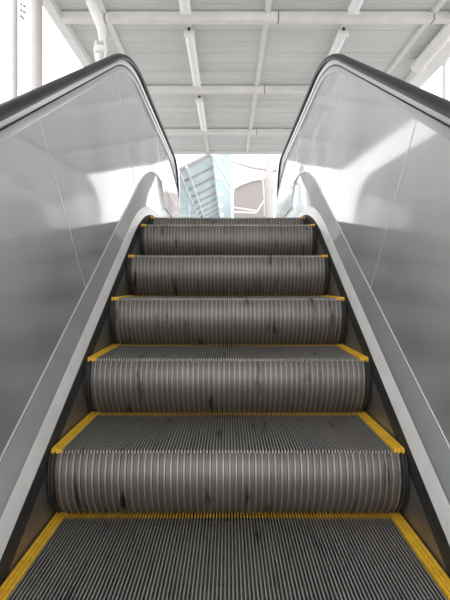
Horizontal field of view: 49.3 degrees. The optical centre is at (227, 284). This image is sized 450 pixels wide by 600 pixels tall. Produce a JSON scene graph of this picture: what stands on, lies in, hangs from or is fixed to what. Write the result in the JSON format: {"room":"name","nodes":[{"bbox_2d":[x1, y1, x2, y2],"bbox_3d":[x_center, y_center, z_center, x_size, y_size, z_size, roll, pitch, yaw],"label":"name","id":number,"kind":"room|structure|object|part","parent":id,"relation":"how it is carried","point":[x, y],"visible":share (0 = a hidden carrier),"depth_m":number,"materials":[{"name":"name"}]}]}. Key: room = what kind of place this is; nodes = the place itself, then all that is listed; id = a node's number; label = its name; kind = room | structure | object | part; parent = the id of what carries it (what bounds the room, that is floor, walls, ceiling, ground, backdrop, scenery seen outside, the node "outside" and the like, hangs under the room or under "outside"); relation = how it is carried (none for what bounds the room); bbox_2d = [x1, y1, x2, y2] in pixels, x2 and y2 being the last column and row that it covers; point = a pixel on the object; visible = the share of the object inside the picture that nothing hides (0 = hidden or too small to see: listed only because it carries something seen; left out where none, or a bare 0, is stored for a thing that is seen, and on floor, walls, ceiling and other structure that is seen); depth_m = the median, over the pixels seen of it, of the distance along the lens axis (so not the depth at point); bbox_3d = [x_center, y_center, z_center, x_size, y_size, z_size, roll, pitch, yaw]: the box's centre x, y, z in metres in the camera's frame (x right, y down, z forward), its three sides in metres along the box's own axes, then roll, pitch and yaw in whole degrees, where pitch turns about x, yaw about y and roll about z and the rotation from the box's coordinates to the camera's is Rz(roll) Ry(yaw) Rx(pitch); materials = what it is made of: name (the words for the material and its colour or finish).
{"room":"escalator","nodes":[
{"label":"escalator","id":0,"kind":"room"},
{"bbox_2d":[55,0,449,150],"bbox_3d":[0.475,-3.287,2.975,5.110,0.027,17.950,0,0,0],"label":"ceiling","id":1,"kind":"structure","parent":0,"point":[227,54],"depth_m":6.87,"materials":[{"name":"white metal"}]},
{"bbox_2d":[43,0,92,66],"bbox_3d":[-2.050,-3.240,2.975,0.120,0.140,17.950,0,0,0],"label":"trim","id":2,"kind":"structure","parent":1,"relation":"attached to","point":[51,7],"depth_m":6.22,"materials":[{"name":"white paint"}]},
{"bbox_2d":[96,0,126,54],"bbox_3d":[-1.478,-3.248,2.965,0.075,0.047,17.930,0,0,0],"label":"roof beam","id":3,"kind":"structure","parent":1,"relation":"attached to","point":[101,5],"depth_m":6.26,"materials":[{"name":"metal"}]},
{"bbox_2d":[185,24,208,152],"bbox_3d":[-0.497,-3.248,2.965,0.075,0.047,17.930,0,0,0],"label":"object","id":4,"kind":"structure","parent":1,"relation":"attached to","point":[186,25],"depth_m":10.79,"materials":[{"name":"paint"}]},
{"bbox_2d":[179,0,190,13],"bbox_3d":[-0.490,-3.181,4.915,0.130,0.118,1.570,0,0,0],"label":"ceiling lamp","id":5,"kind":"object","parent":4,"relation":"attached to","point":[185,8],"visible":1,"depth_m":5.53,"materials":[{"name":"white paint"}]},
{"bbox_2d":[184,27,200,86],"bbox_3d":[-0.490,-3.181,6.945,0.130,0.118,1.630,0,0,0],"label":"ceiling lamp","id":6,"kind":"object","parent":4,"relation":"attached to","point":[189,36],"visible":1,"depth_m":6.71,"materials":[{"name":"white paint"}]},
{"bbox_2d":[195,96,206,131],"bbox_3d":[-0.490,-3.181,9.180,0.130,0.118,1.680,0,0,0],"label":"ceiling lamp","id":7,"kind":"object","parent":4,"relation":"attached to","point":[199,100],"visible":1,"depth_m":8.95,"materials":[{"name":"white paint"}]},
{"bbox_2d":[147,85,308,93],"bbox_3d":[0.475,-3.203,8.040,4.990,0.109,0.104,0,0,0],"label":"roof beam","id":8,"kind":"structure","parent":1,"relation":"attached to","point":[264,89],"depth_m":7.99,"materials":[{"name":"metal"}]},
{"bbox_2d":[164,129,291,134],"bbox_3d":[0.475,-3.203,10.250,4.990,0.109,0.104,0,0,0],"label":"roof beam","id":9,"kind":"structure","parent":1,"relation":"attached to","point":[167,131],"depth_m":10.20,"materials":[{"name":"metal"}]},
{"bbox_2d":[173,151,282,154],"bbox_3d":[0.475,-3.260,11.990,5.170,0.120,0.080,0,0,0],"label":"trim","id":10,"kind":"structure","parent":1,"relation":"attached to","point":[175,152],"depth_m":11.95,"materials":[{"name":"paint"}]},
{"bbox_2d":[58,11,449,24],"bbox_3d":[0.475,-3.203,5.870,4.990,0.109,0.104,0,0,0],"label":"roof beam","id":11,"kind":"structure","parent":1,"relation":"attached to","point":[66,17],"depth_m":5.82,"materials":[{"name":"metal"}]},
{"bbox_2d":[245,0,271,152],"bbox_3d":[0.463,-3.248,2.965,0.075,0.047,17.930,0,0,0],"label":"roof beam","id":12,"kind":"structure","parent":1,"relation":"attached to","point":[267,6],"depth_m":7.20,"materials":[{"name":"metal"}]},
{"bbox_2d":[326,0,351,56],"bbox_3d":[1.442,-3.248,2.965,0.075,0.047,17.930,0,0,0],"label":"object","id":13,"kind":"structure","parent":1,"relation":"attached to","point":[341,26],"depth_m":6.19,"materials":[{"name":"paint"}]},
{"bbox_2d":[328,27,348,55],"bbox_3d":[1.450,-3.181,6.945,0.130,0.118,1.630,0,0,0],"label":"ceiling lamp","id":14,"kind":"object","parent":13,"relation":"attached to","point":[343,33],"visible":0.46,"depth_m":6.29,"materials":[{"name":"white paint"}]},
{"bbox_2d":[328,34,345,55],"bbox_3d":[1.450,-3.152,6.935,0.124,0.055,1.510,0,0,0],"label":"diffuser","id":15,"kind":"object","parent":14,"relation":"attached to","point":[340,38],"depth_m":6.38,"materials":[{"name":"white plastic"}]},
{"bbox_2d":[348,0,363,13],"bbox_3d":[1.450,-3.181,4.915,0.130,0.118,1.570,0,0,0],"label":"ceiling lamp","id":16,"kind":"object","parent":13,"relation":"attached to","point":[354,8],"visible":1,"depth_m":5.54,"materials":[{"name":"white paint"}]},
{"bbox_2d":[385,0,446,74],"bbox_3d":[2.442,-3.248,2.965,0.075,0.047,17.930,0,0,0],"label":"roof beam","id":17,"kind":"structure","parent":1,"relation":"attached to","point":[437,6],"depth_m":6.49,"materials":[{"name":"metal"}]},
{"bbox_2d":[403,40,449,87],"bbox_3d":[2.935,-3.220,2.975,0.250,0.180,17.950,0,0,0],"label":"trim","id":18,"kind":"structure","parent":1,"relation":"attached to","point":[418,80],"depth_m":7.12,"materials":[{"name":"white paint"}]},
{"bbox_2d":[410,24,449,73],"bbox_3d":[2.750,-3.170,5.081,0.230,0.230,4.156,0,0,0],"label":"pipe","id":19,"kind":"object","parent":1,"relation":"hanging from","point":[418,64],"visible":0.99,"depth_m":6.52,"materials":[{"name":"white metal"}]},
{"bbox_3d":[0.000,0.938,1.420,1.004,2.298,4.640,0,0,0],"label":"floor","id":20,"kind":"structure","parent":0,"visible":0},
{"bbox_2d":[0,60,179,585],"bbox_3d":[-0.567,0.562,2.430,0.134,3.910,6.660,0,0,0],"label":"balustrade","id":21,"kind":"object","parent":20,"relation":"on","point":[91,162],"visible":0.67,"depth_m":1.64,"materials":[{"name":"metal"}]},
{"bbox_3d":[-0.592,0.038,1.222,0.064,1.158,1.402,0,0,0],"label":"panel","id":22,"kind":"part","parent":21,"relation":"part of","materials":[{"name":"metal"}]},
{"bbox_3d":[-0.508,0.915,2.225,0.008,2.704,6.250,0,0,0],"label":"skirt panel","id":23,"kind":"part","parent":21,"relation":"part of","materials":[{"name":"metal"}]},
{"bbox_3d":[-0.512,0.611,2.225,0.024,2.256,6.250,0,0,0],"label":"edge trim","id":24,"kind":"part","parent":21,"relation":"part of","materials":[{"name":"metal"}]},
{"bbox_3d":[-0.613,-0.244,2.421,0.019,2.225,6.606,0,0,0],"label":"moulding","id":25,"kind":"part","parent":21,"relation":"part of","materials":[{"name":"metal"}]},
{"bbox_3d":[-0.592,-0.574,2.277,0.064,1.173,1.382,0,0,0],"label":"panel","id":26,"kind":"part","parent":21,"relation":"part of","materials":[{"name":"glass"}]},
{"bbox_2d":[0,53,178,197],"bbox_3d":[-0.600,-0.302,2.437,0.049,2.236,6.700,0,0,0],"label":"handrail","id":27,"kind":"object","parent":21,"relation":"attached to","point":[8,108],"visible":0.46,"depth_m":1.75,"materials":[{"name":"rubber"}]},
{"bbox_3d":[-0.592,-0.959,3.415,0.064,0.745,1.487,0,0,0],"label":"panel","id":28,"kind":"part","parent":21,"relation":"part of","materials":[{"name":"glass"}]},
{"bbox_3d":[-0.579,-0.993,4.930,0.090,0.676,1.536,0,0,0],"label":"panel","id":29,"kind":"part","parent":21,"relation":"part of","materials":[{"name":"glass"}]},
{"bbox_2d":[0,511,449,599],"bbox_3d":[0.000,0.773,1.209,0.999,0.232,0.432,0,0,0],"label":"step","id":30,"kind":"structure","parent":20,"relation":"on","point":[107,556],"depth_m":1.19,"materials":[{"name":"grey metal"}]},
{"bbox_3d":[0.000,0.682,1.410,0.932,0.019,0.030,0,0,0],"label":"tread plate","id":31,"kind":"part","parent":30,"relation":"part of","materials":[{"name":"plastic"}]},
{"bbox_2d":[47,411,408,515],"bbox_3d":[0.000,0.575,1.564,0.999,0.232,0.432,0,0,0],"label":"step","id":32,"kind":"structure","parent":20,"relation":"on","point":[109,462],"depth_m":1.37,"materials":[{"name":"grey metal"}]},
{"bbox_3d":[0.000,0.483,1.765,0.932,0.019,0.030,0,0,0],"label":"tread plate","id":33,"kind":"part","parent":32,"relation":"part of","materials":[{"name":"plastic"}]},
{"bbox_2d":[85,344,370,414],"bbox_3d":[0.000,0.371,1.919,0.999,0.232,0.432,0,0,0],"label":"step","id":34,"kind":"structure","parent":20,"relation":"on","point":[120,378],"depth_m":1.72,"materials":[{"name":"grey metal"}]},
{"bbox_2d":[110,295,345,346],"bbox_3d":[0.000,0.168,2.274,0.999,0.232,0.432,0,0,0],"label":"step","id":35,"kind":"structure","parent":20,"relation":"on","point":[172,320],"depth_m":2.07,"materials":[{"name":"grey metal"}]},
{"bbox_2d":[127,255,328,297],"bbox_3d":[0.000,-0.036,2.629,0.999,0.232,0.432,0,0,0],"label":"step","id":36,"kind":"structure","parent":20,"relation":"on","point":[147,275],"depth_m":2.43,"materials":[{"name":"grey metal"}]},
{"bbox_2d":[140,224,315,256],"bbox_3d":[0.000,-0.233,2.984,0.999,0.232,0.432,0,0,0],"label":"step","id":37,"kind":"structure","parent":20,"relation":"on","point":[179,240],"depth_m":2.78,"materials":[{"name":"grey metal"}]},
{"bbox_2d":[150,216,305,225],"bbox_3d":[0.000,-0.325,3.339,0.999,0.232,0.432,0,0,0],"label":"step","id":38,"kind":"structure","parent":20,"relation":"on","point":[195,221],"depth_m":3.14,"materials":[{"name":"grey metal"}]},
{"bbox_2d":[276,60,449,578],"bbox_3d":[0.567,0.562,2.430,0.134,3.910,6.660,0,0,0],"label":"balustrade","id":39,"kind":"object","parent":20,"relation":"on","point":[364,162],"visible":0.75,"depth_m":1.68,"materials":[{"name":"metal"}]},
{"bbox_3d":[0.579,-0.993,4.930,0.090,0.676,1.536,0,0,0],"label":"panel","id":40,"kind":"part","parent":39,"relation":"part of","materials":[{"name":"glass"}]},
{"bbox_3d":[0.592,-0.959,3.415,0.064,0.745,1.487,0,0,0],"label":"panel","id":41,"kind":"part","parent":39,"relation":"part of","materials":[{"name":"glass"}]},
{"bbox_2d":[277,53,449,197],"bbox_3d":[0.600,-0.302,2.437,0.049,2.236,6.700,0,0,0],"label":"handrail","id":42,"kind":"object","parent":39,"relation":"attached to","point":[432,101],"visible":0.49,"depth_m":1.80,"materials":[{"name":"rubber"}]},
{"bbox_3d":[0.613,-0.244,2.421,0.019,2.225,6.606,0,0,0],"label":"moulding","id":43,"kind":"part","parent":39,"relation":"part of","materials":[{"name":"metal"}]},
{"bbox_3d":[0.592,-0.574,2.277,0.064,1.173,1.382,0,0,0],"label":"panel","id":44,"kind":"part","parent":39,"relation":"part of","materials":[{"name":"glass"}]},
{"bbox_3d":[0.512,0.611,2.225,0.024,2.256,6.250,0,0,0],"label":"edge trim","id":45,"kind":"part","parent":39,"relation":"part of","materials":[{"name":"metal"}]},
{"bbox_3d":[0.508,0.915,2.225,0.008,2.704,6.250,0,0,0],"label":"skirt panel","id":46,"kind":"part","parent":39,"relation":"part of","materials":[{"name":"metal"}]},
{"bbox_3d":[0.592,0.038,1.222,0.064,1.158,1.402,0,0,0],"label":"panel","id":47,"kind":"part","parent":39,"relation":"part of","materials":[{"name":"metal"}]},
{"bbox_3d":[0.000,-0.286,21.780,14.000,0.298,36.440,0,0,0],"label":"floor","id":48,"kind":"structure","parent":0,"visible":0},
{"bbox_2d":[11,0,17,98],"bbox_3d":[-2.222,-1.808,5.100,0.180,2.743,0.180,0,0,0],"label":"column","id":49,"kind":"structure","parent":48,"relation":"on","point":[14,91],"depth_m":5.08,"materials":[{"name":"white metal"}]},
{"bbox_2d":[31,0,42,89],"bbox_3d":[-1.988,-1.808,5.100,0.240,2.743,0.240,0,0,0],"label":"column","id":50,"kind":"structure","parent":48,"relation":"on","point":[36,5],"depth_m":5.05,"materials":[{"name":"white metal"}]},
{"bbox_2d":[17,0,30,89],"bbox_3d":[-2.115,-2.608,5.093,0.151,1.143,0.025,0,0,0],"label":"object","id":51,"kind":"structure","parent":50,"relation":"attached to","point":[23,6],"depth_m":5.09,"materials":[{"name":"white paint"}]},
{"bbox_2d":[85,0,106,61],"bbox_3d":[-1.456,-1.886,5.300,0.304,2.898,0.108,0,0,0],"label":"strut","id":52,"kind":"object","parent":48,"relation":"on","point":[92,5],"visible":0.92,"depth_m":5.26,"materials":[{"name":"white paint"}]},
{"bbox_3d":[-1.433,-1.469,5.300,0.136,2.064,0.060,0,0,0],"label":"rod","id":53,"kind":"part","parent":52,"relation":"part of","materials":[{"name":"white paint"}]},
{"bbox_2d":[178,155,221,217],"bbox_3d":[-0.775,-1.968,19.350,1.130,3.063,13.300,0,0,0],"label":"staircase","id":54,"kind":"structure","parent":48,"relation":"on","point":[215,157],"depth_m":15.43,"materials":[{"name":"white paint"}]},
{"bbox_3d":[-1.300,-1.728,12.750,0.080,2.583,0.080,0,0,0],"label":"post","id":55,"kind":"part","parent":54,"relation":"part of","materials":[{"name":"white metal"}]},
{"bbox_3d":[-1.280,-2.955,19.350,0.050,0.070,13.300,0,0,0],"label":"rail","id":56,"kind":"part","parent":54,"relation":"part of","materials":[{"name":"white paint"}]},
{"bbox_3d":[-1.282,-1.728,19.400,0.015,2.583,13.200,0,0,0],"label":"glass","id":57,"kind":"part","parent":54,"relation":"part of","materials":[{"name":"glass"}]},
{"bbox_3d":[-1.080,-3.055,19.350,0.050,0.070,13.300,0,0,0],"label":"rail","id":58,"kind":"part","parent":54,"relation":"part of","materials":[{"name":"white paint"}]},
{"bbox_3d":[-0.868,-1.950,19.350,0.945,3.025,13.300,0,0,0],"label":"glazed canopy","id":59,"kind":"part","parent":54,"relation":"part of","materials":[{"name":"glass"}]},
{"bbox_3d":[-0.420,-3.385,19.350,0.050,0.070,13.300,0,0,0],"label":"rail","id":60,"kind":"part","parent":54,"relation":"part of","materials":[{"name":"white metal"}]},
{"bbox_3d":[-0.330,-3.380,15.500,0.200,0.200,0.120,0,0,0],"label":"round lamp","id":61,"kind":"part","parent":54,"relation":"part of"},
{"bbox_3d":[-0.330,-3.380,18.300,0.240,0.240,0.144,0,0,0],"label":"round lamp","id":62,"kind":"part","parent":54,"relation":"part of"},
{"bbox_2d":[214,155,231,217],"bbox_3d":[-0.340,-3.774,26.565,1.165,6.674,0.170,0,0,0],"label":"glass screen","id":63,"kind":"object","parent":48,"relation":"on","point":[223,166],"visible":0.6,"depth_m":26.58,"materials":[{"name":"clear glass"}]},
{"bbox_3d":[0.190,-3.774,26.600,0.080,6.674,0.100,0,0,0],"label":"edge post","id":64,"kind":"part","parent":63,"relation":"part of","materials":[{"name":"white metal"}]},
{"bbox_2d":[233,176,264,217],"bbox_3d":[1.064,-2.896,25.930,1.627,4.918,4.140,0,0,0],"label":"building","id":65,"kind":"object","parent":48,"relation":"on","point":[248,194],"visible":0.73,"depth_m":24.00,"materials":[{"name":"white paint"}]},
{"bbox_2d":[231,155,280,217],"bbox_3d":[0.797,-2.077,14.000,1.440,3.282,0.250,0,0,0],"label":"column","id":66,"kind":"structure","parent":48,"relation":"on","point":[269,169],"depth_m":13.94,"materials":[{"name":"white metal"}]},
{"bbox_3d":[0.443,-2.171,14.000,0.722,0.164,0.050,0,0,0],"label":"rail","id":67,"kind":"part","parent":66,"relation":"part of","materials":[{"name":"white metal"}]},
{"bbox_2d":[442,58,449,99],"bbox_3d":[3.053,-1.958,6.956,0.268,3.042,0.130,0,0,-32],"label":"column","id":68,"kind":"structure","parent":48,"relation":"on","point":[446,64],"depth_m":6.96,"materials":[{"name":"white metal"}]},
{"label":"outside","id":69,"kind":"structure","parent":0,"visible":0},
{"bbox_2d":[244,155,276,166],"bbox_3d":[1.258,-4.574,17.945,1.438,0.796,0.910,0,0,0],"label":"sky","id":70,"kind":"structure","parent":69,"point":[259,160],"depth_m":17.71,"materials":[{"name":"white"}]}
]}

